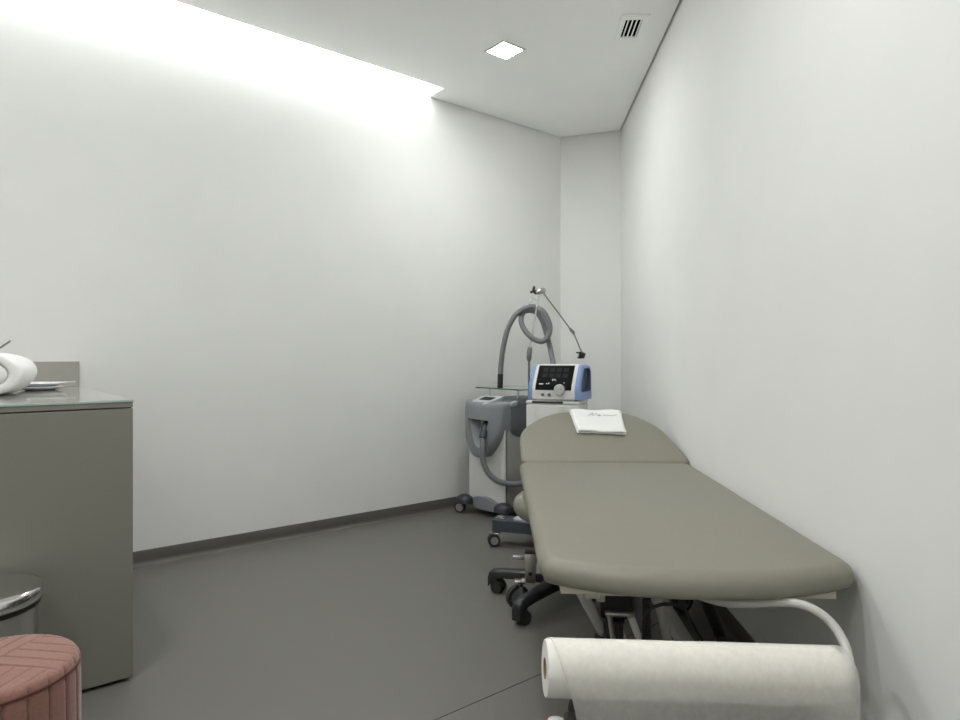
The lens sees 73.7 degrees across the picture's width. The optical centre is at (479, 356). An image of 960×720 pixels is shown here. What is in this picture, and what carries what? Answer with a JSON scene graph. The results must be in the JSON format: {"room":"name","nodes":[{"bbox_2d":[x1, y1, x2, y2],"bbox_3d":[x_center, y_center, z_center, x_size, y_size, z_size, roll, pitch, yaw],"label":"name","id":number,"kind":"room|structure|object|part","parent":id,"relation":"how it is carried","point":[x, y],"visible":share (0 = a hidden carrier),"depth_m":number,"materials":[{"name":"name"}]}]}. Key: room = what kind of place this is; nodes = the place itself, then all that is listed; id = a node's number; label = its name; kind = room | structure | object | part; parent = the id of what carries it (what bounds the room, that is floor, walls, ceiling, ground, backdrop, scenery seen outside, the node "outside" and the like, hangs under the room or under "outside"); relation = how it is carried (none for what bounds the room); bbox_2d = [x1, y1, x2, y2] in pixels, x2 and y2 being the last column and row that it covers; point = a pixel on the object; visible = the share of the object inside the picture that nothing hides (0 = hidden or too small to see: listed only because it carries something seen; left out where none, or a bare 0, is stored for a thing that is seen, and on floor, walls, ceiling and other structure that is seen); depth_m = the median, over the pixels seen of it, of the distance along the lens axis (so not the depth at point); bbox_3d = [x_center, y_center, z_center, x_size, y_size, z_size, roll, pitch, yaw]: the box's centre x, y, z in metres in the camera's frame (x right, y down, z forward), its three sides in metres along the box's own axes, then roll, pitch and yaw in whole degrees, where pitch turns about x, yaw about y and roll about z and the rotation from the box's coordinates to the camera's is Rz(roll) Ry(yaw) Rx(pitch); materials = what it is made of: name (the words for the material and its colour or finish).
{"room":"examination room","nodes":[
{"label":"examination room","id":0,"kind":"room"},
{"bbox_2d":[0,0,560,551],"bbox_3d":[-1.155,-0.510,3.510,4.670,3.020,0.100,0,0,-39],"label":"wall","id":1,"kind":"structure","parent":0,"point":[299,266],"depth_m":3.41,"materials":[{"name":"paint"}]},
{"bbox_2d":[172,0,425,82],"bbox_3d":[-1.481,-1.836,3.071,3.091,0.168,0.168,0,0,-39],"label":"light","id":2,"kind":"object","parent":1,"relation":"attached to","point":[172,0],"visible":0.07,"depth_m":3.53,"materials":[{"name":"white"}]},
{"bbox_2d":[133,496,471,568],"bbox_3d":[-1.114,0.964,3.460,4.470,0.073,0.028,0,0,-39],"label":"baseboard","id":3,"kind":"structure","parent":1,"relation":"attached to","point":[149,557],"depth_m":3.49,"materials":[{"name":"plastic"}]},
{"bbox_2d":[428,83,437,92],"bbox_3d":[-1.554,-1.823,3.000,3.339,0.254,0.190,0,0,-39],"label":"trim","id":4,"kind":"structure","parent":1,"relation":"attached to","point":[431,87],"depth_m":4.08,"materials":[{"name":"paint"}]},
{"bbox_2d":[173,0,679,136],"bbox_3d":[-0.888,-1.683,1.788,3.834,0.025,6.152,0,0,0],"label":"ceiling","id":5,"kind":"structure","parent":0,"point":[571,77],"depth_m":3.42,"materials":[{"name":"paint"}]},
{"bbox_2d":[484,40,525,59],"bbox_3d":[0.136,-1.667,3.480,0.160,0.006,0.160,0,0,-39],"label":"recessed light","id":6,"kind":"object","parent":5,"relation":"in","point":[505,50],"visible":1,"depth_m":3.48,"materials":[{"name":"white plastic"}]},
{"bbox_2d":[488,43,521,58],"bbox_3d":[0.136,-1.667,3.480,0.136,0.004,0.136,0,0,-39],"label":"diffuser","id":7,"kind":"object","parent":6,"relation":"attached to","point":[500,50],"depth_m":3.48,"materials":[{"name":"white plastic"}]},
{"bbox_2d":[614,14,650,40],"bbox_3d":[0.767,-1.666,3.243,0.140,0.008,0.250,0,0,3],"label":"ceiling vent","id":8,"kind":"object","parent":5,"relation":"in","point":[631,27],"visible":1,"depth_m":3.23,"materials":[{"name":"metal"}]},
{"bbox_2d":[81,506,788,719],"bbox_3d":[-0.914,1.040,1.796,4.162,0.080,6.432,0,0,0],"label":"floor","id":9,"kind":"structure","parent":0,"point":[401,619],"depth_m":2.33,"materials":[{"name":"plastic"}]},
{"bbox_2d":[0,573,43,637],"bbox_3d":[-1.264,0.788,1.610,0.268,0.423,0.312,0,0,-23],"label":"pedal bin","id":10,"kind":"object","parent":9,"relation":"on","point":[21,594],"visible":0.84,"depth_m":1.62,"materials":[{"name":"silver metal"}]},
{"bbox_3d":[-1.272,0.604,1.630,0.268,0.053,0.268,0,0,-23],"label":"lid","id":11,"kind":"part","parent":10,"relation":"part of","materials":[{"name":"silver metal"}]},
{"bbox_2d":[0,634,81,719],"bbox_3d":[-1.018,0.817,1.324,0.329,0.366,0.329,0,0,0],"label":"pouf","id":12,"kind":"object","parent":9,"relation":"on","point":[40,674],"visible":1,"depth_m":1.32,"materials":[{"name":"pink fabric"}]},
{"bbox_2d":[0,407,132,689],"bbox_3d":[-1.952,0.578,2.033,1.300,0.845,1.185,0,0,-39],"label":"base cabinet","id":13,"kind":"object","parent":9,"relation":"on","point":[66,476],"visible":0.89,"depth_m":1.89,"materials":[{"name":"laminate"}]},
{"bbox_2d":[0,361,133,412],"bbox_3d":[-1.952,0.087,2.033,1.304,0.135,1.189,0,0,-39],"label":"countertop","id":14,"kind":"structure","parent":13,"relation":"on","point":[73,396],"depth_m":2.14,"materials":[{"name":"laminate"}]},
{"bbox_2d":[0,353,36,393],"bbox_3d":[-1.692,0.058,2.239,0.200,0.148,0.300,0,0,-26],"label":"rolled towel","id":15,"kind":"object","parent":14,"relation":"on","point":[17,372],"visible":1,"depth_m":2.15,"materials":[{"name":"white fabric"}]},
{"bbox_2d":[21,385,65,390],"bbox_3d":[-1.752,0.124,2.550,0.176,0.016,0.176,0,0,0],"label":"dish","id":16,"kind":"object","parent":14,"relation":"on","point":[58,386],"visible":0.82,"depth_m":2.50,"materials":[{"name":"white metal"}]},
{"bbox_2d":[27,382,67,386],"bbox_3d":[-1.752,0.110,2.550,0.184,0.016,0.184,0,0,0],"label":"dish","id":17,"kind":"object","parent":16,"relation":"on","point":[32,384],"visible":0.76,"depth_m":2.51,"materials":[{"name":"white"}]},
{"bbox_3d":[-1.952,0.136,2.033,1.304,0.007,1.189,0,0,-39],"label":"glass","id":18,"kind":"part","parent":14,"relation":"part of","materials":[{"name":"grey"}]},
{"bbox_2d":[454,286,585,515],"bbox_3d":[0.234,0.272,4.088,0.668,1.456,0.610,0,0,-39],"label":"cryotherapy machine","id":19,"kind":"object","parent":9,"relation":"on","point":[494,425],"visible":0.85,"depth_m":3.96,"materials":[{"name":"grey plastic"}]},
{"bbox_3d":[0.044,0.629,4.026,0.010,0.578,0.348,0,0,-39],"label":"panel","id":20,"kind":"part","parent":19,"relation":"part of","materials":[{"name":"white plastic"}]},
{"bbox_3d":[0.051,0.268,4.003,0.165,0.044,0.190,0,0,-39],"label":"control panel","id":21,"kind":"part","parent":19,"relation":"part of","materials":[{"name":"grey plastic"}]},
{"bbox_2d":[473,395,530,436],"bbox_3d":[0.230,0.381,4.176,0.460,0.229,0.384,0,0,-39],"label":"hood","id":22,"kind":"object","parent":19,"relation":"attached to","point":[515,406],"depth_m":3.94,"materials":[{"name":"plastic"}]},
{"bbox_2d":[476,385,528,390],"bbox_3d":[0.241,0.200,4.146,0.340,0.008,0.440,0,0,-39],"label":"glass shelf","id":23,"kind":"object","parent":19,"relation":"attached to","point":[512,387],"depth_m":4.11,"materials":[{"name":"clear glass"}]},
{"bbox_3d":[0.231,0.633,4.177,0.440,0.586,0.344,0,0,-39],"label":"panel","id":24,"kind":"part","parent":19,"relation":"part of","materials":[{"name":"grey plastic"}]},
{"bbox_3d":[0.315,0.127,4.120,0.015,0.266,0.015,0,0,-39],"label":"hose arm","id":25,"kind":"part","parent":19,"relation":"part of","materials":[{"name":"silver metal"}]},
{"bbox_3d":[0.344,-0.428,4.118,0.048,0.056,0.023,0,0,0],"label":"knob","id":26,"kind":"part","parent":19,"relation":"part of","materials":[{"name":"black plastic"}]},
{"bbox_3d":[0.349,-0.222,4.120,0.067,0.343,0.012,0,0,0],"label":"rod","id":27,"kind":"part","parent":19,"relation":"part of","materials":[{"name":"silver metal"}]},
{"bbox_3d":[0.531,-0.222,4.114,0.249,0.384,0.037,0,0,10],"label":"swing arm","id":28,"kind":"part","parent":19,"relation":"part of","materials":[{"name":"silver metal"}]},
{"bbox_2d":[487,399,587,546],"bbox_3d":[0.350,0.621,3.530,0.497,0.758,0.526,0,0,20],"label":"trolley","id":29,"kind":"object","parent":9,"relation":"on","point":[536,410],"visible":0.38,"depth_m":3.48,"materials":[{"name":"white plastic"},{"name":"slate-coloured plastic"},{"name":"black rubber"}]},
{"bbox_3d":[0.112,0.856,3.416,0.050,0.008,0.045,0,0,20],"label":"brake lever","id":30,"kind":"part","parent":29,"relation":"part of","materials":[{"name":"silver metal"}]},
{"bbox_2d":[526,399,587,404],"bbox_3d":[0.441,0.251,3.637,0.302,0.018,0.262,0,0,20],"label":"tray","id":31,"kind":"object","parent":29,"relation":"on","point":[529,402],"depth_m":3.53,"materials":[{"name":"white plastic"}]},
{"bbox_2d":[528,364,591,400],"bbox_3d":[0.450,0.141,3.621,0.296,0.201,0.270,0,0,26],"label":"medical device","id":32,"kind":"object","parent":29,"relation":"on","point":[566,382],"visible":1,"depth_m":3.55,"materials":[{"name":"white plastic"}]},
{"bbox_2d":[546,716,564,719],"bbox_3d":[0.188,0.948,1.585,0.054,0.104,0.054,0,0,0],"label":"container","id":33,"kind":"object","parent":9,"relation":"on","point":[549,717],"visible":1,"depth_m":1.59,"materials":[{"name":"white plastic"}]},
{"bbox_2d":[488,491,623,625],"bbox_3d":[0.348,0.778,2.638,0.630,0.443,0.612,0,0,0],"label":"stool","id":34,"kind":"object","parent":9,"relation":"on","point":[496,576],"visible":0.31,"depth_m":2.51,"materials":[{"name":"plastic"}]},
{"bbox_3d":[0.179,0.928,2.684,0.301,0.100,0.060,0,0,22],"label":"leg","id":35,"kind":"part","parent":34,"relation":"part of","materials":[{"name":"black plastic"}]},
{"bbox_3d":[0.342,0.606,2.618,0.412,0.098,0.412,0,0,0],"label":"seat","id":36,"kind":"part","parent":34,"relation":"part of","materials":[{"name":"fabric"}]},
{"bbox_3d":[0.229,0.928,2.484,0.060,0.100,0.301,0,0,40],"label":"leg","id":37,"kind":"part","parent":34,"relation":"part of","materials":[{"name":"black plastic"}]},
{"bbox_2d":[435,613,680,719],"bbox_3d":[0.145,1.000,1.981,1.680,0.001,0.003,0,0,-39],"label":"trim","id":38,"kind":"structure","parent":9,"relation":"in","point":[679,613],"depth_m":1.90,"materials":[{"name":"black"}]},
{"bbox_2d":[563,712,584,719],"bbox_3d":[0.239,0.956,1.610,0.053,0.088,0.080,0,0,0],"label":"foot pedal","id":39,"kind":"object","parent":9,"relation":"on","point":[567,715],"visible":1,"depth_m":1.63,"materials":[{"name":"black plastic"}]},
{"bbox_2d":[506,412,854,719],"bbox_3d":[0.500,0.646,2.332,0.822,0.708,2.263,0,0,3],"label":"couch","id":40,"kind":"object","parent":9,"relation":"on","point":[614,518],"visible":0.77,"depth_m":1.73,"materials":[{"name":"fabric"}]},
{"bbox_3d":[0.154,0.795,2.540,0.050,0.016,0.014,0,0,3],"label":"lever","id":41,"kind":"part","parent":40,"relation":"part of","materials":[{"name":"silver metal"}]},
{"bbox_3d":[0.322,0.724,1.735,0.029,0.332,0.333,0,0,30],"label":"lift arm","id":42,"kind":"part","parent":40,"relation":"part of","materials":[{"name":"grey metal"}]},
{"bbox_2d":[570,409,626,434],"bbox_3d":[0.593,0.326,3.251,0.266,0.105,0.282,0,0,6],"label":"folded towel","id":43,"kind":"object","parent":40,"relation":"on","point":[607,421],"visible":1,"depth_m":3.22,"materials":[{"name":"white fabric"}]},
{"bbox_3d":[0.318,0.605,1.700,0.022,0.075,0.050,0,0,3],"label":"pivot plate","id":44,"kind":"part","parent":40,"relation":"part of","materials":[{"name":"grey metal"}]},
{"bbox_3d":[0.522,0.562,2.129,0.475,0.035,1.220,0,0,3],"label":"frame","id":45,"kind":"part","parent":40,"relation":"part of","materials":[{"name":"grey metal"}]},
{"bbox_2d":[520,412,688,464],"bbox_3d":[0.576,0.406,3.161,0.758,0.227,0.596,0,0,3],"label":"cushion","id":46,"kind":"object","parent":40,"relation":"on","point":[551,438],"depth_m":3.02,"materials":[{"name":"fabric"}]},
{"bbox_3d":[0.537,0.875,2.133,0.240,0.040,0.790,0,0,3],"label":"frame","id":47,"kind":"part","parent":40,"relation":"part of","materials":[{"name":"grey metal"}]},
{"bbox_3d":[0.498,0.724,1.735,0.025,0.329,0.315,0,0,24],"label":"lift arm","id":48,"kind":"part","parent":40,"relation":"part of","materials":[{"name":"grey metal"}]},
{"bbox_2d":[520,462,853,600],"bbox_3d":[0.515,0.493,2.116,0.756,0.064,1.503,0,0,3],"label":"cushion","id":49,"kind":"object","parent":40,"relation":"on","point":[662,530],"depth_m":1.63,"materials":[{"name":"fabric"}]},
{"bbox_2d":[541,638,851,705],"bbox_3d":[0.413,0.736,1.226,0.583,0.394,0.111,0,0,-2],"label":"paper roll","id":50,"kind":"object","parent":40,"relation":"hanging from","point":[571,669],"visible":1,"depth_m":1.19,"materials":[{"name":"white paper"}]},
{"bbox_3d":[0.523,0.533,2.141,0.630,0.021,1.375,0,0,3],"label":"board","id":51,"kind":"part","parent":40,"relation":"part of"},
{"bbox_2d":[561,129,620,410],"bbox_3d":[0.844,-0.400,4.851,0.652,2.800,0.100,0,0,19],"label":"wall","id":52,"kind":"structure","parent":0,"point":[590,163],"depth_m":4.80,"materials":[{"name":"paint"}]},
{"bbox_2d":[621,0,959,719],"bbox_3d":[0.928,-0.400,1.712,0.100,2.800,6.239,0,0,3],"label":"wall","id":53,"kind":"structure","parent":0,"point":[790,169],"depth_m":1.62,"materials":[{"name":"paint"}]},
{"bbox_2d":[716,605,821,719],"bbox_3d":[0.864,0.964,1.716,0.028,0.073,6.039,0,0,3],"label":"baseboard","id":54,"kind":"structure","parent":53,"relation":"attached to","point":[734,629],"depth_m":2.17,"materials":[{"name":"plastic"}]}
]}

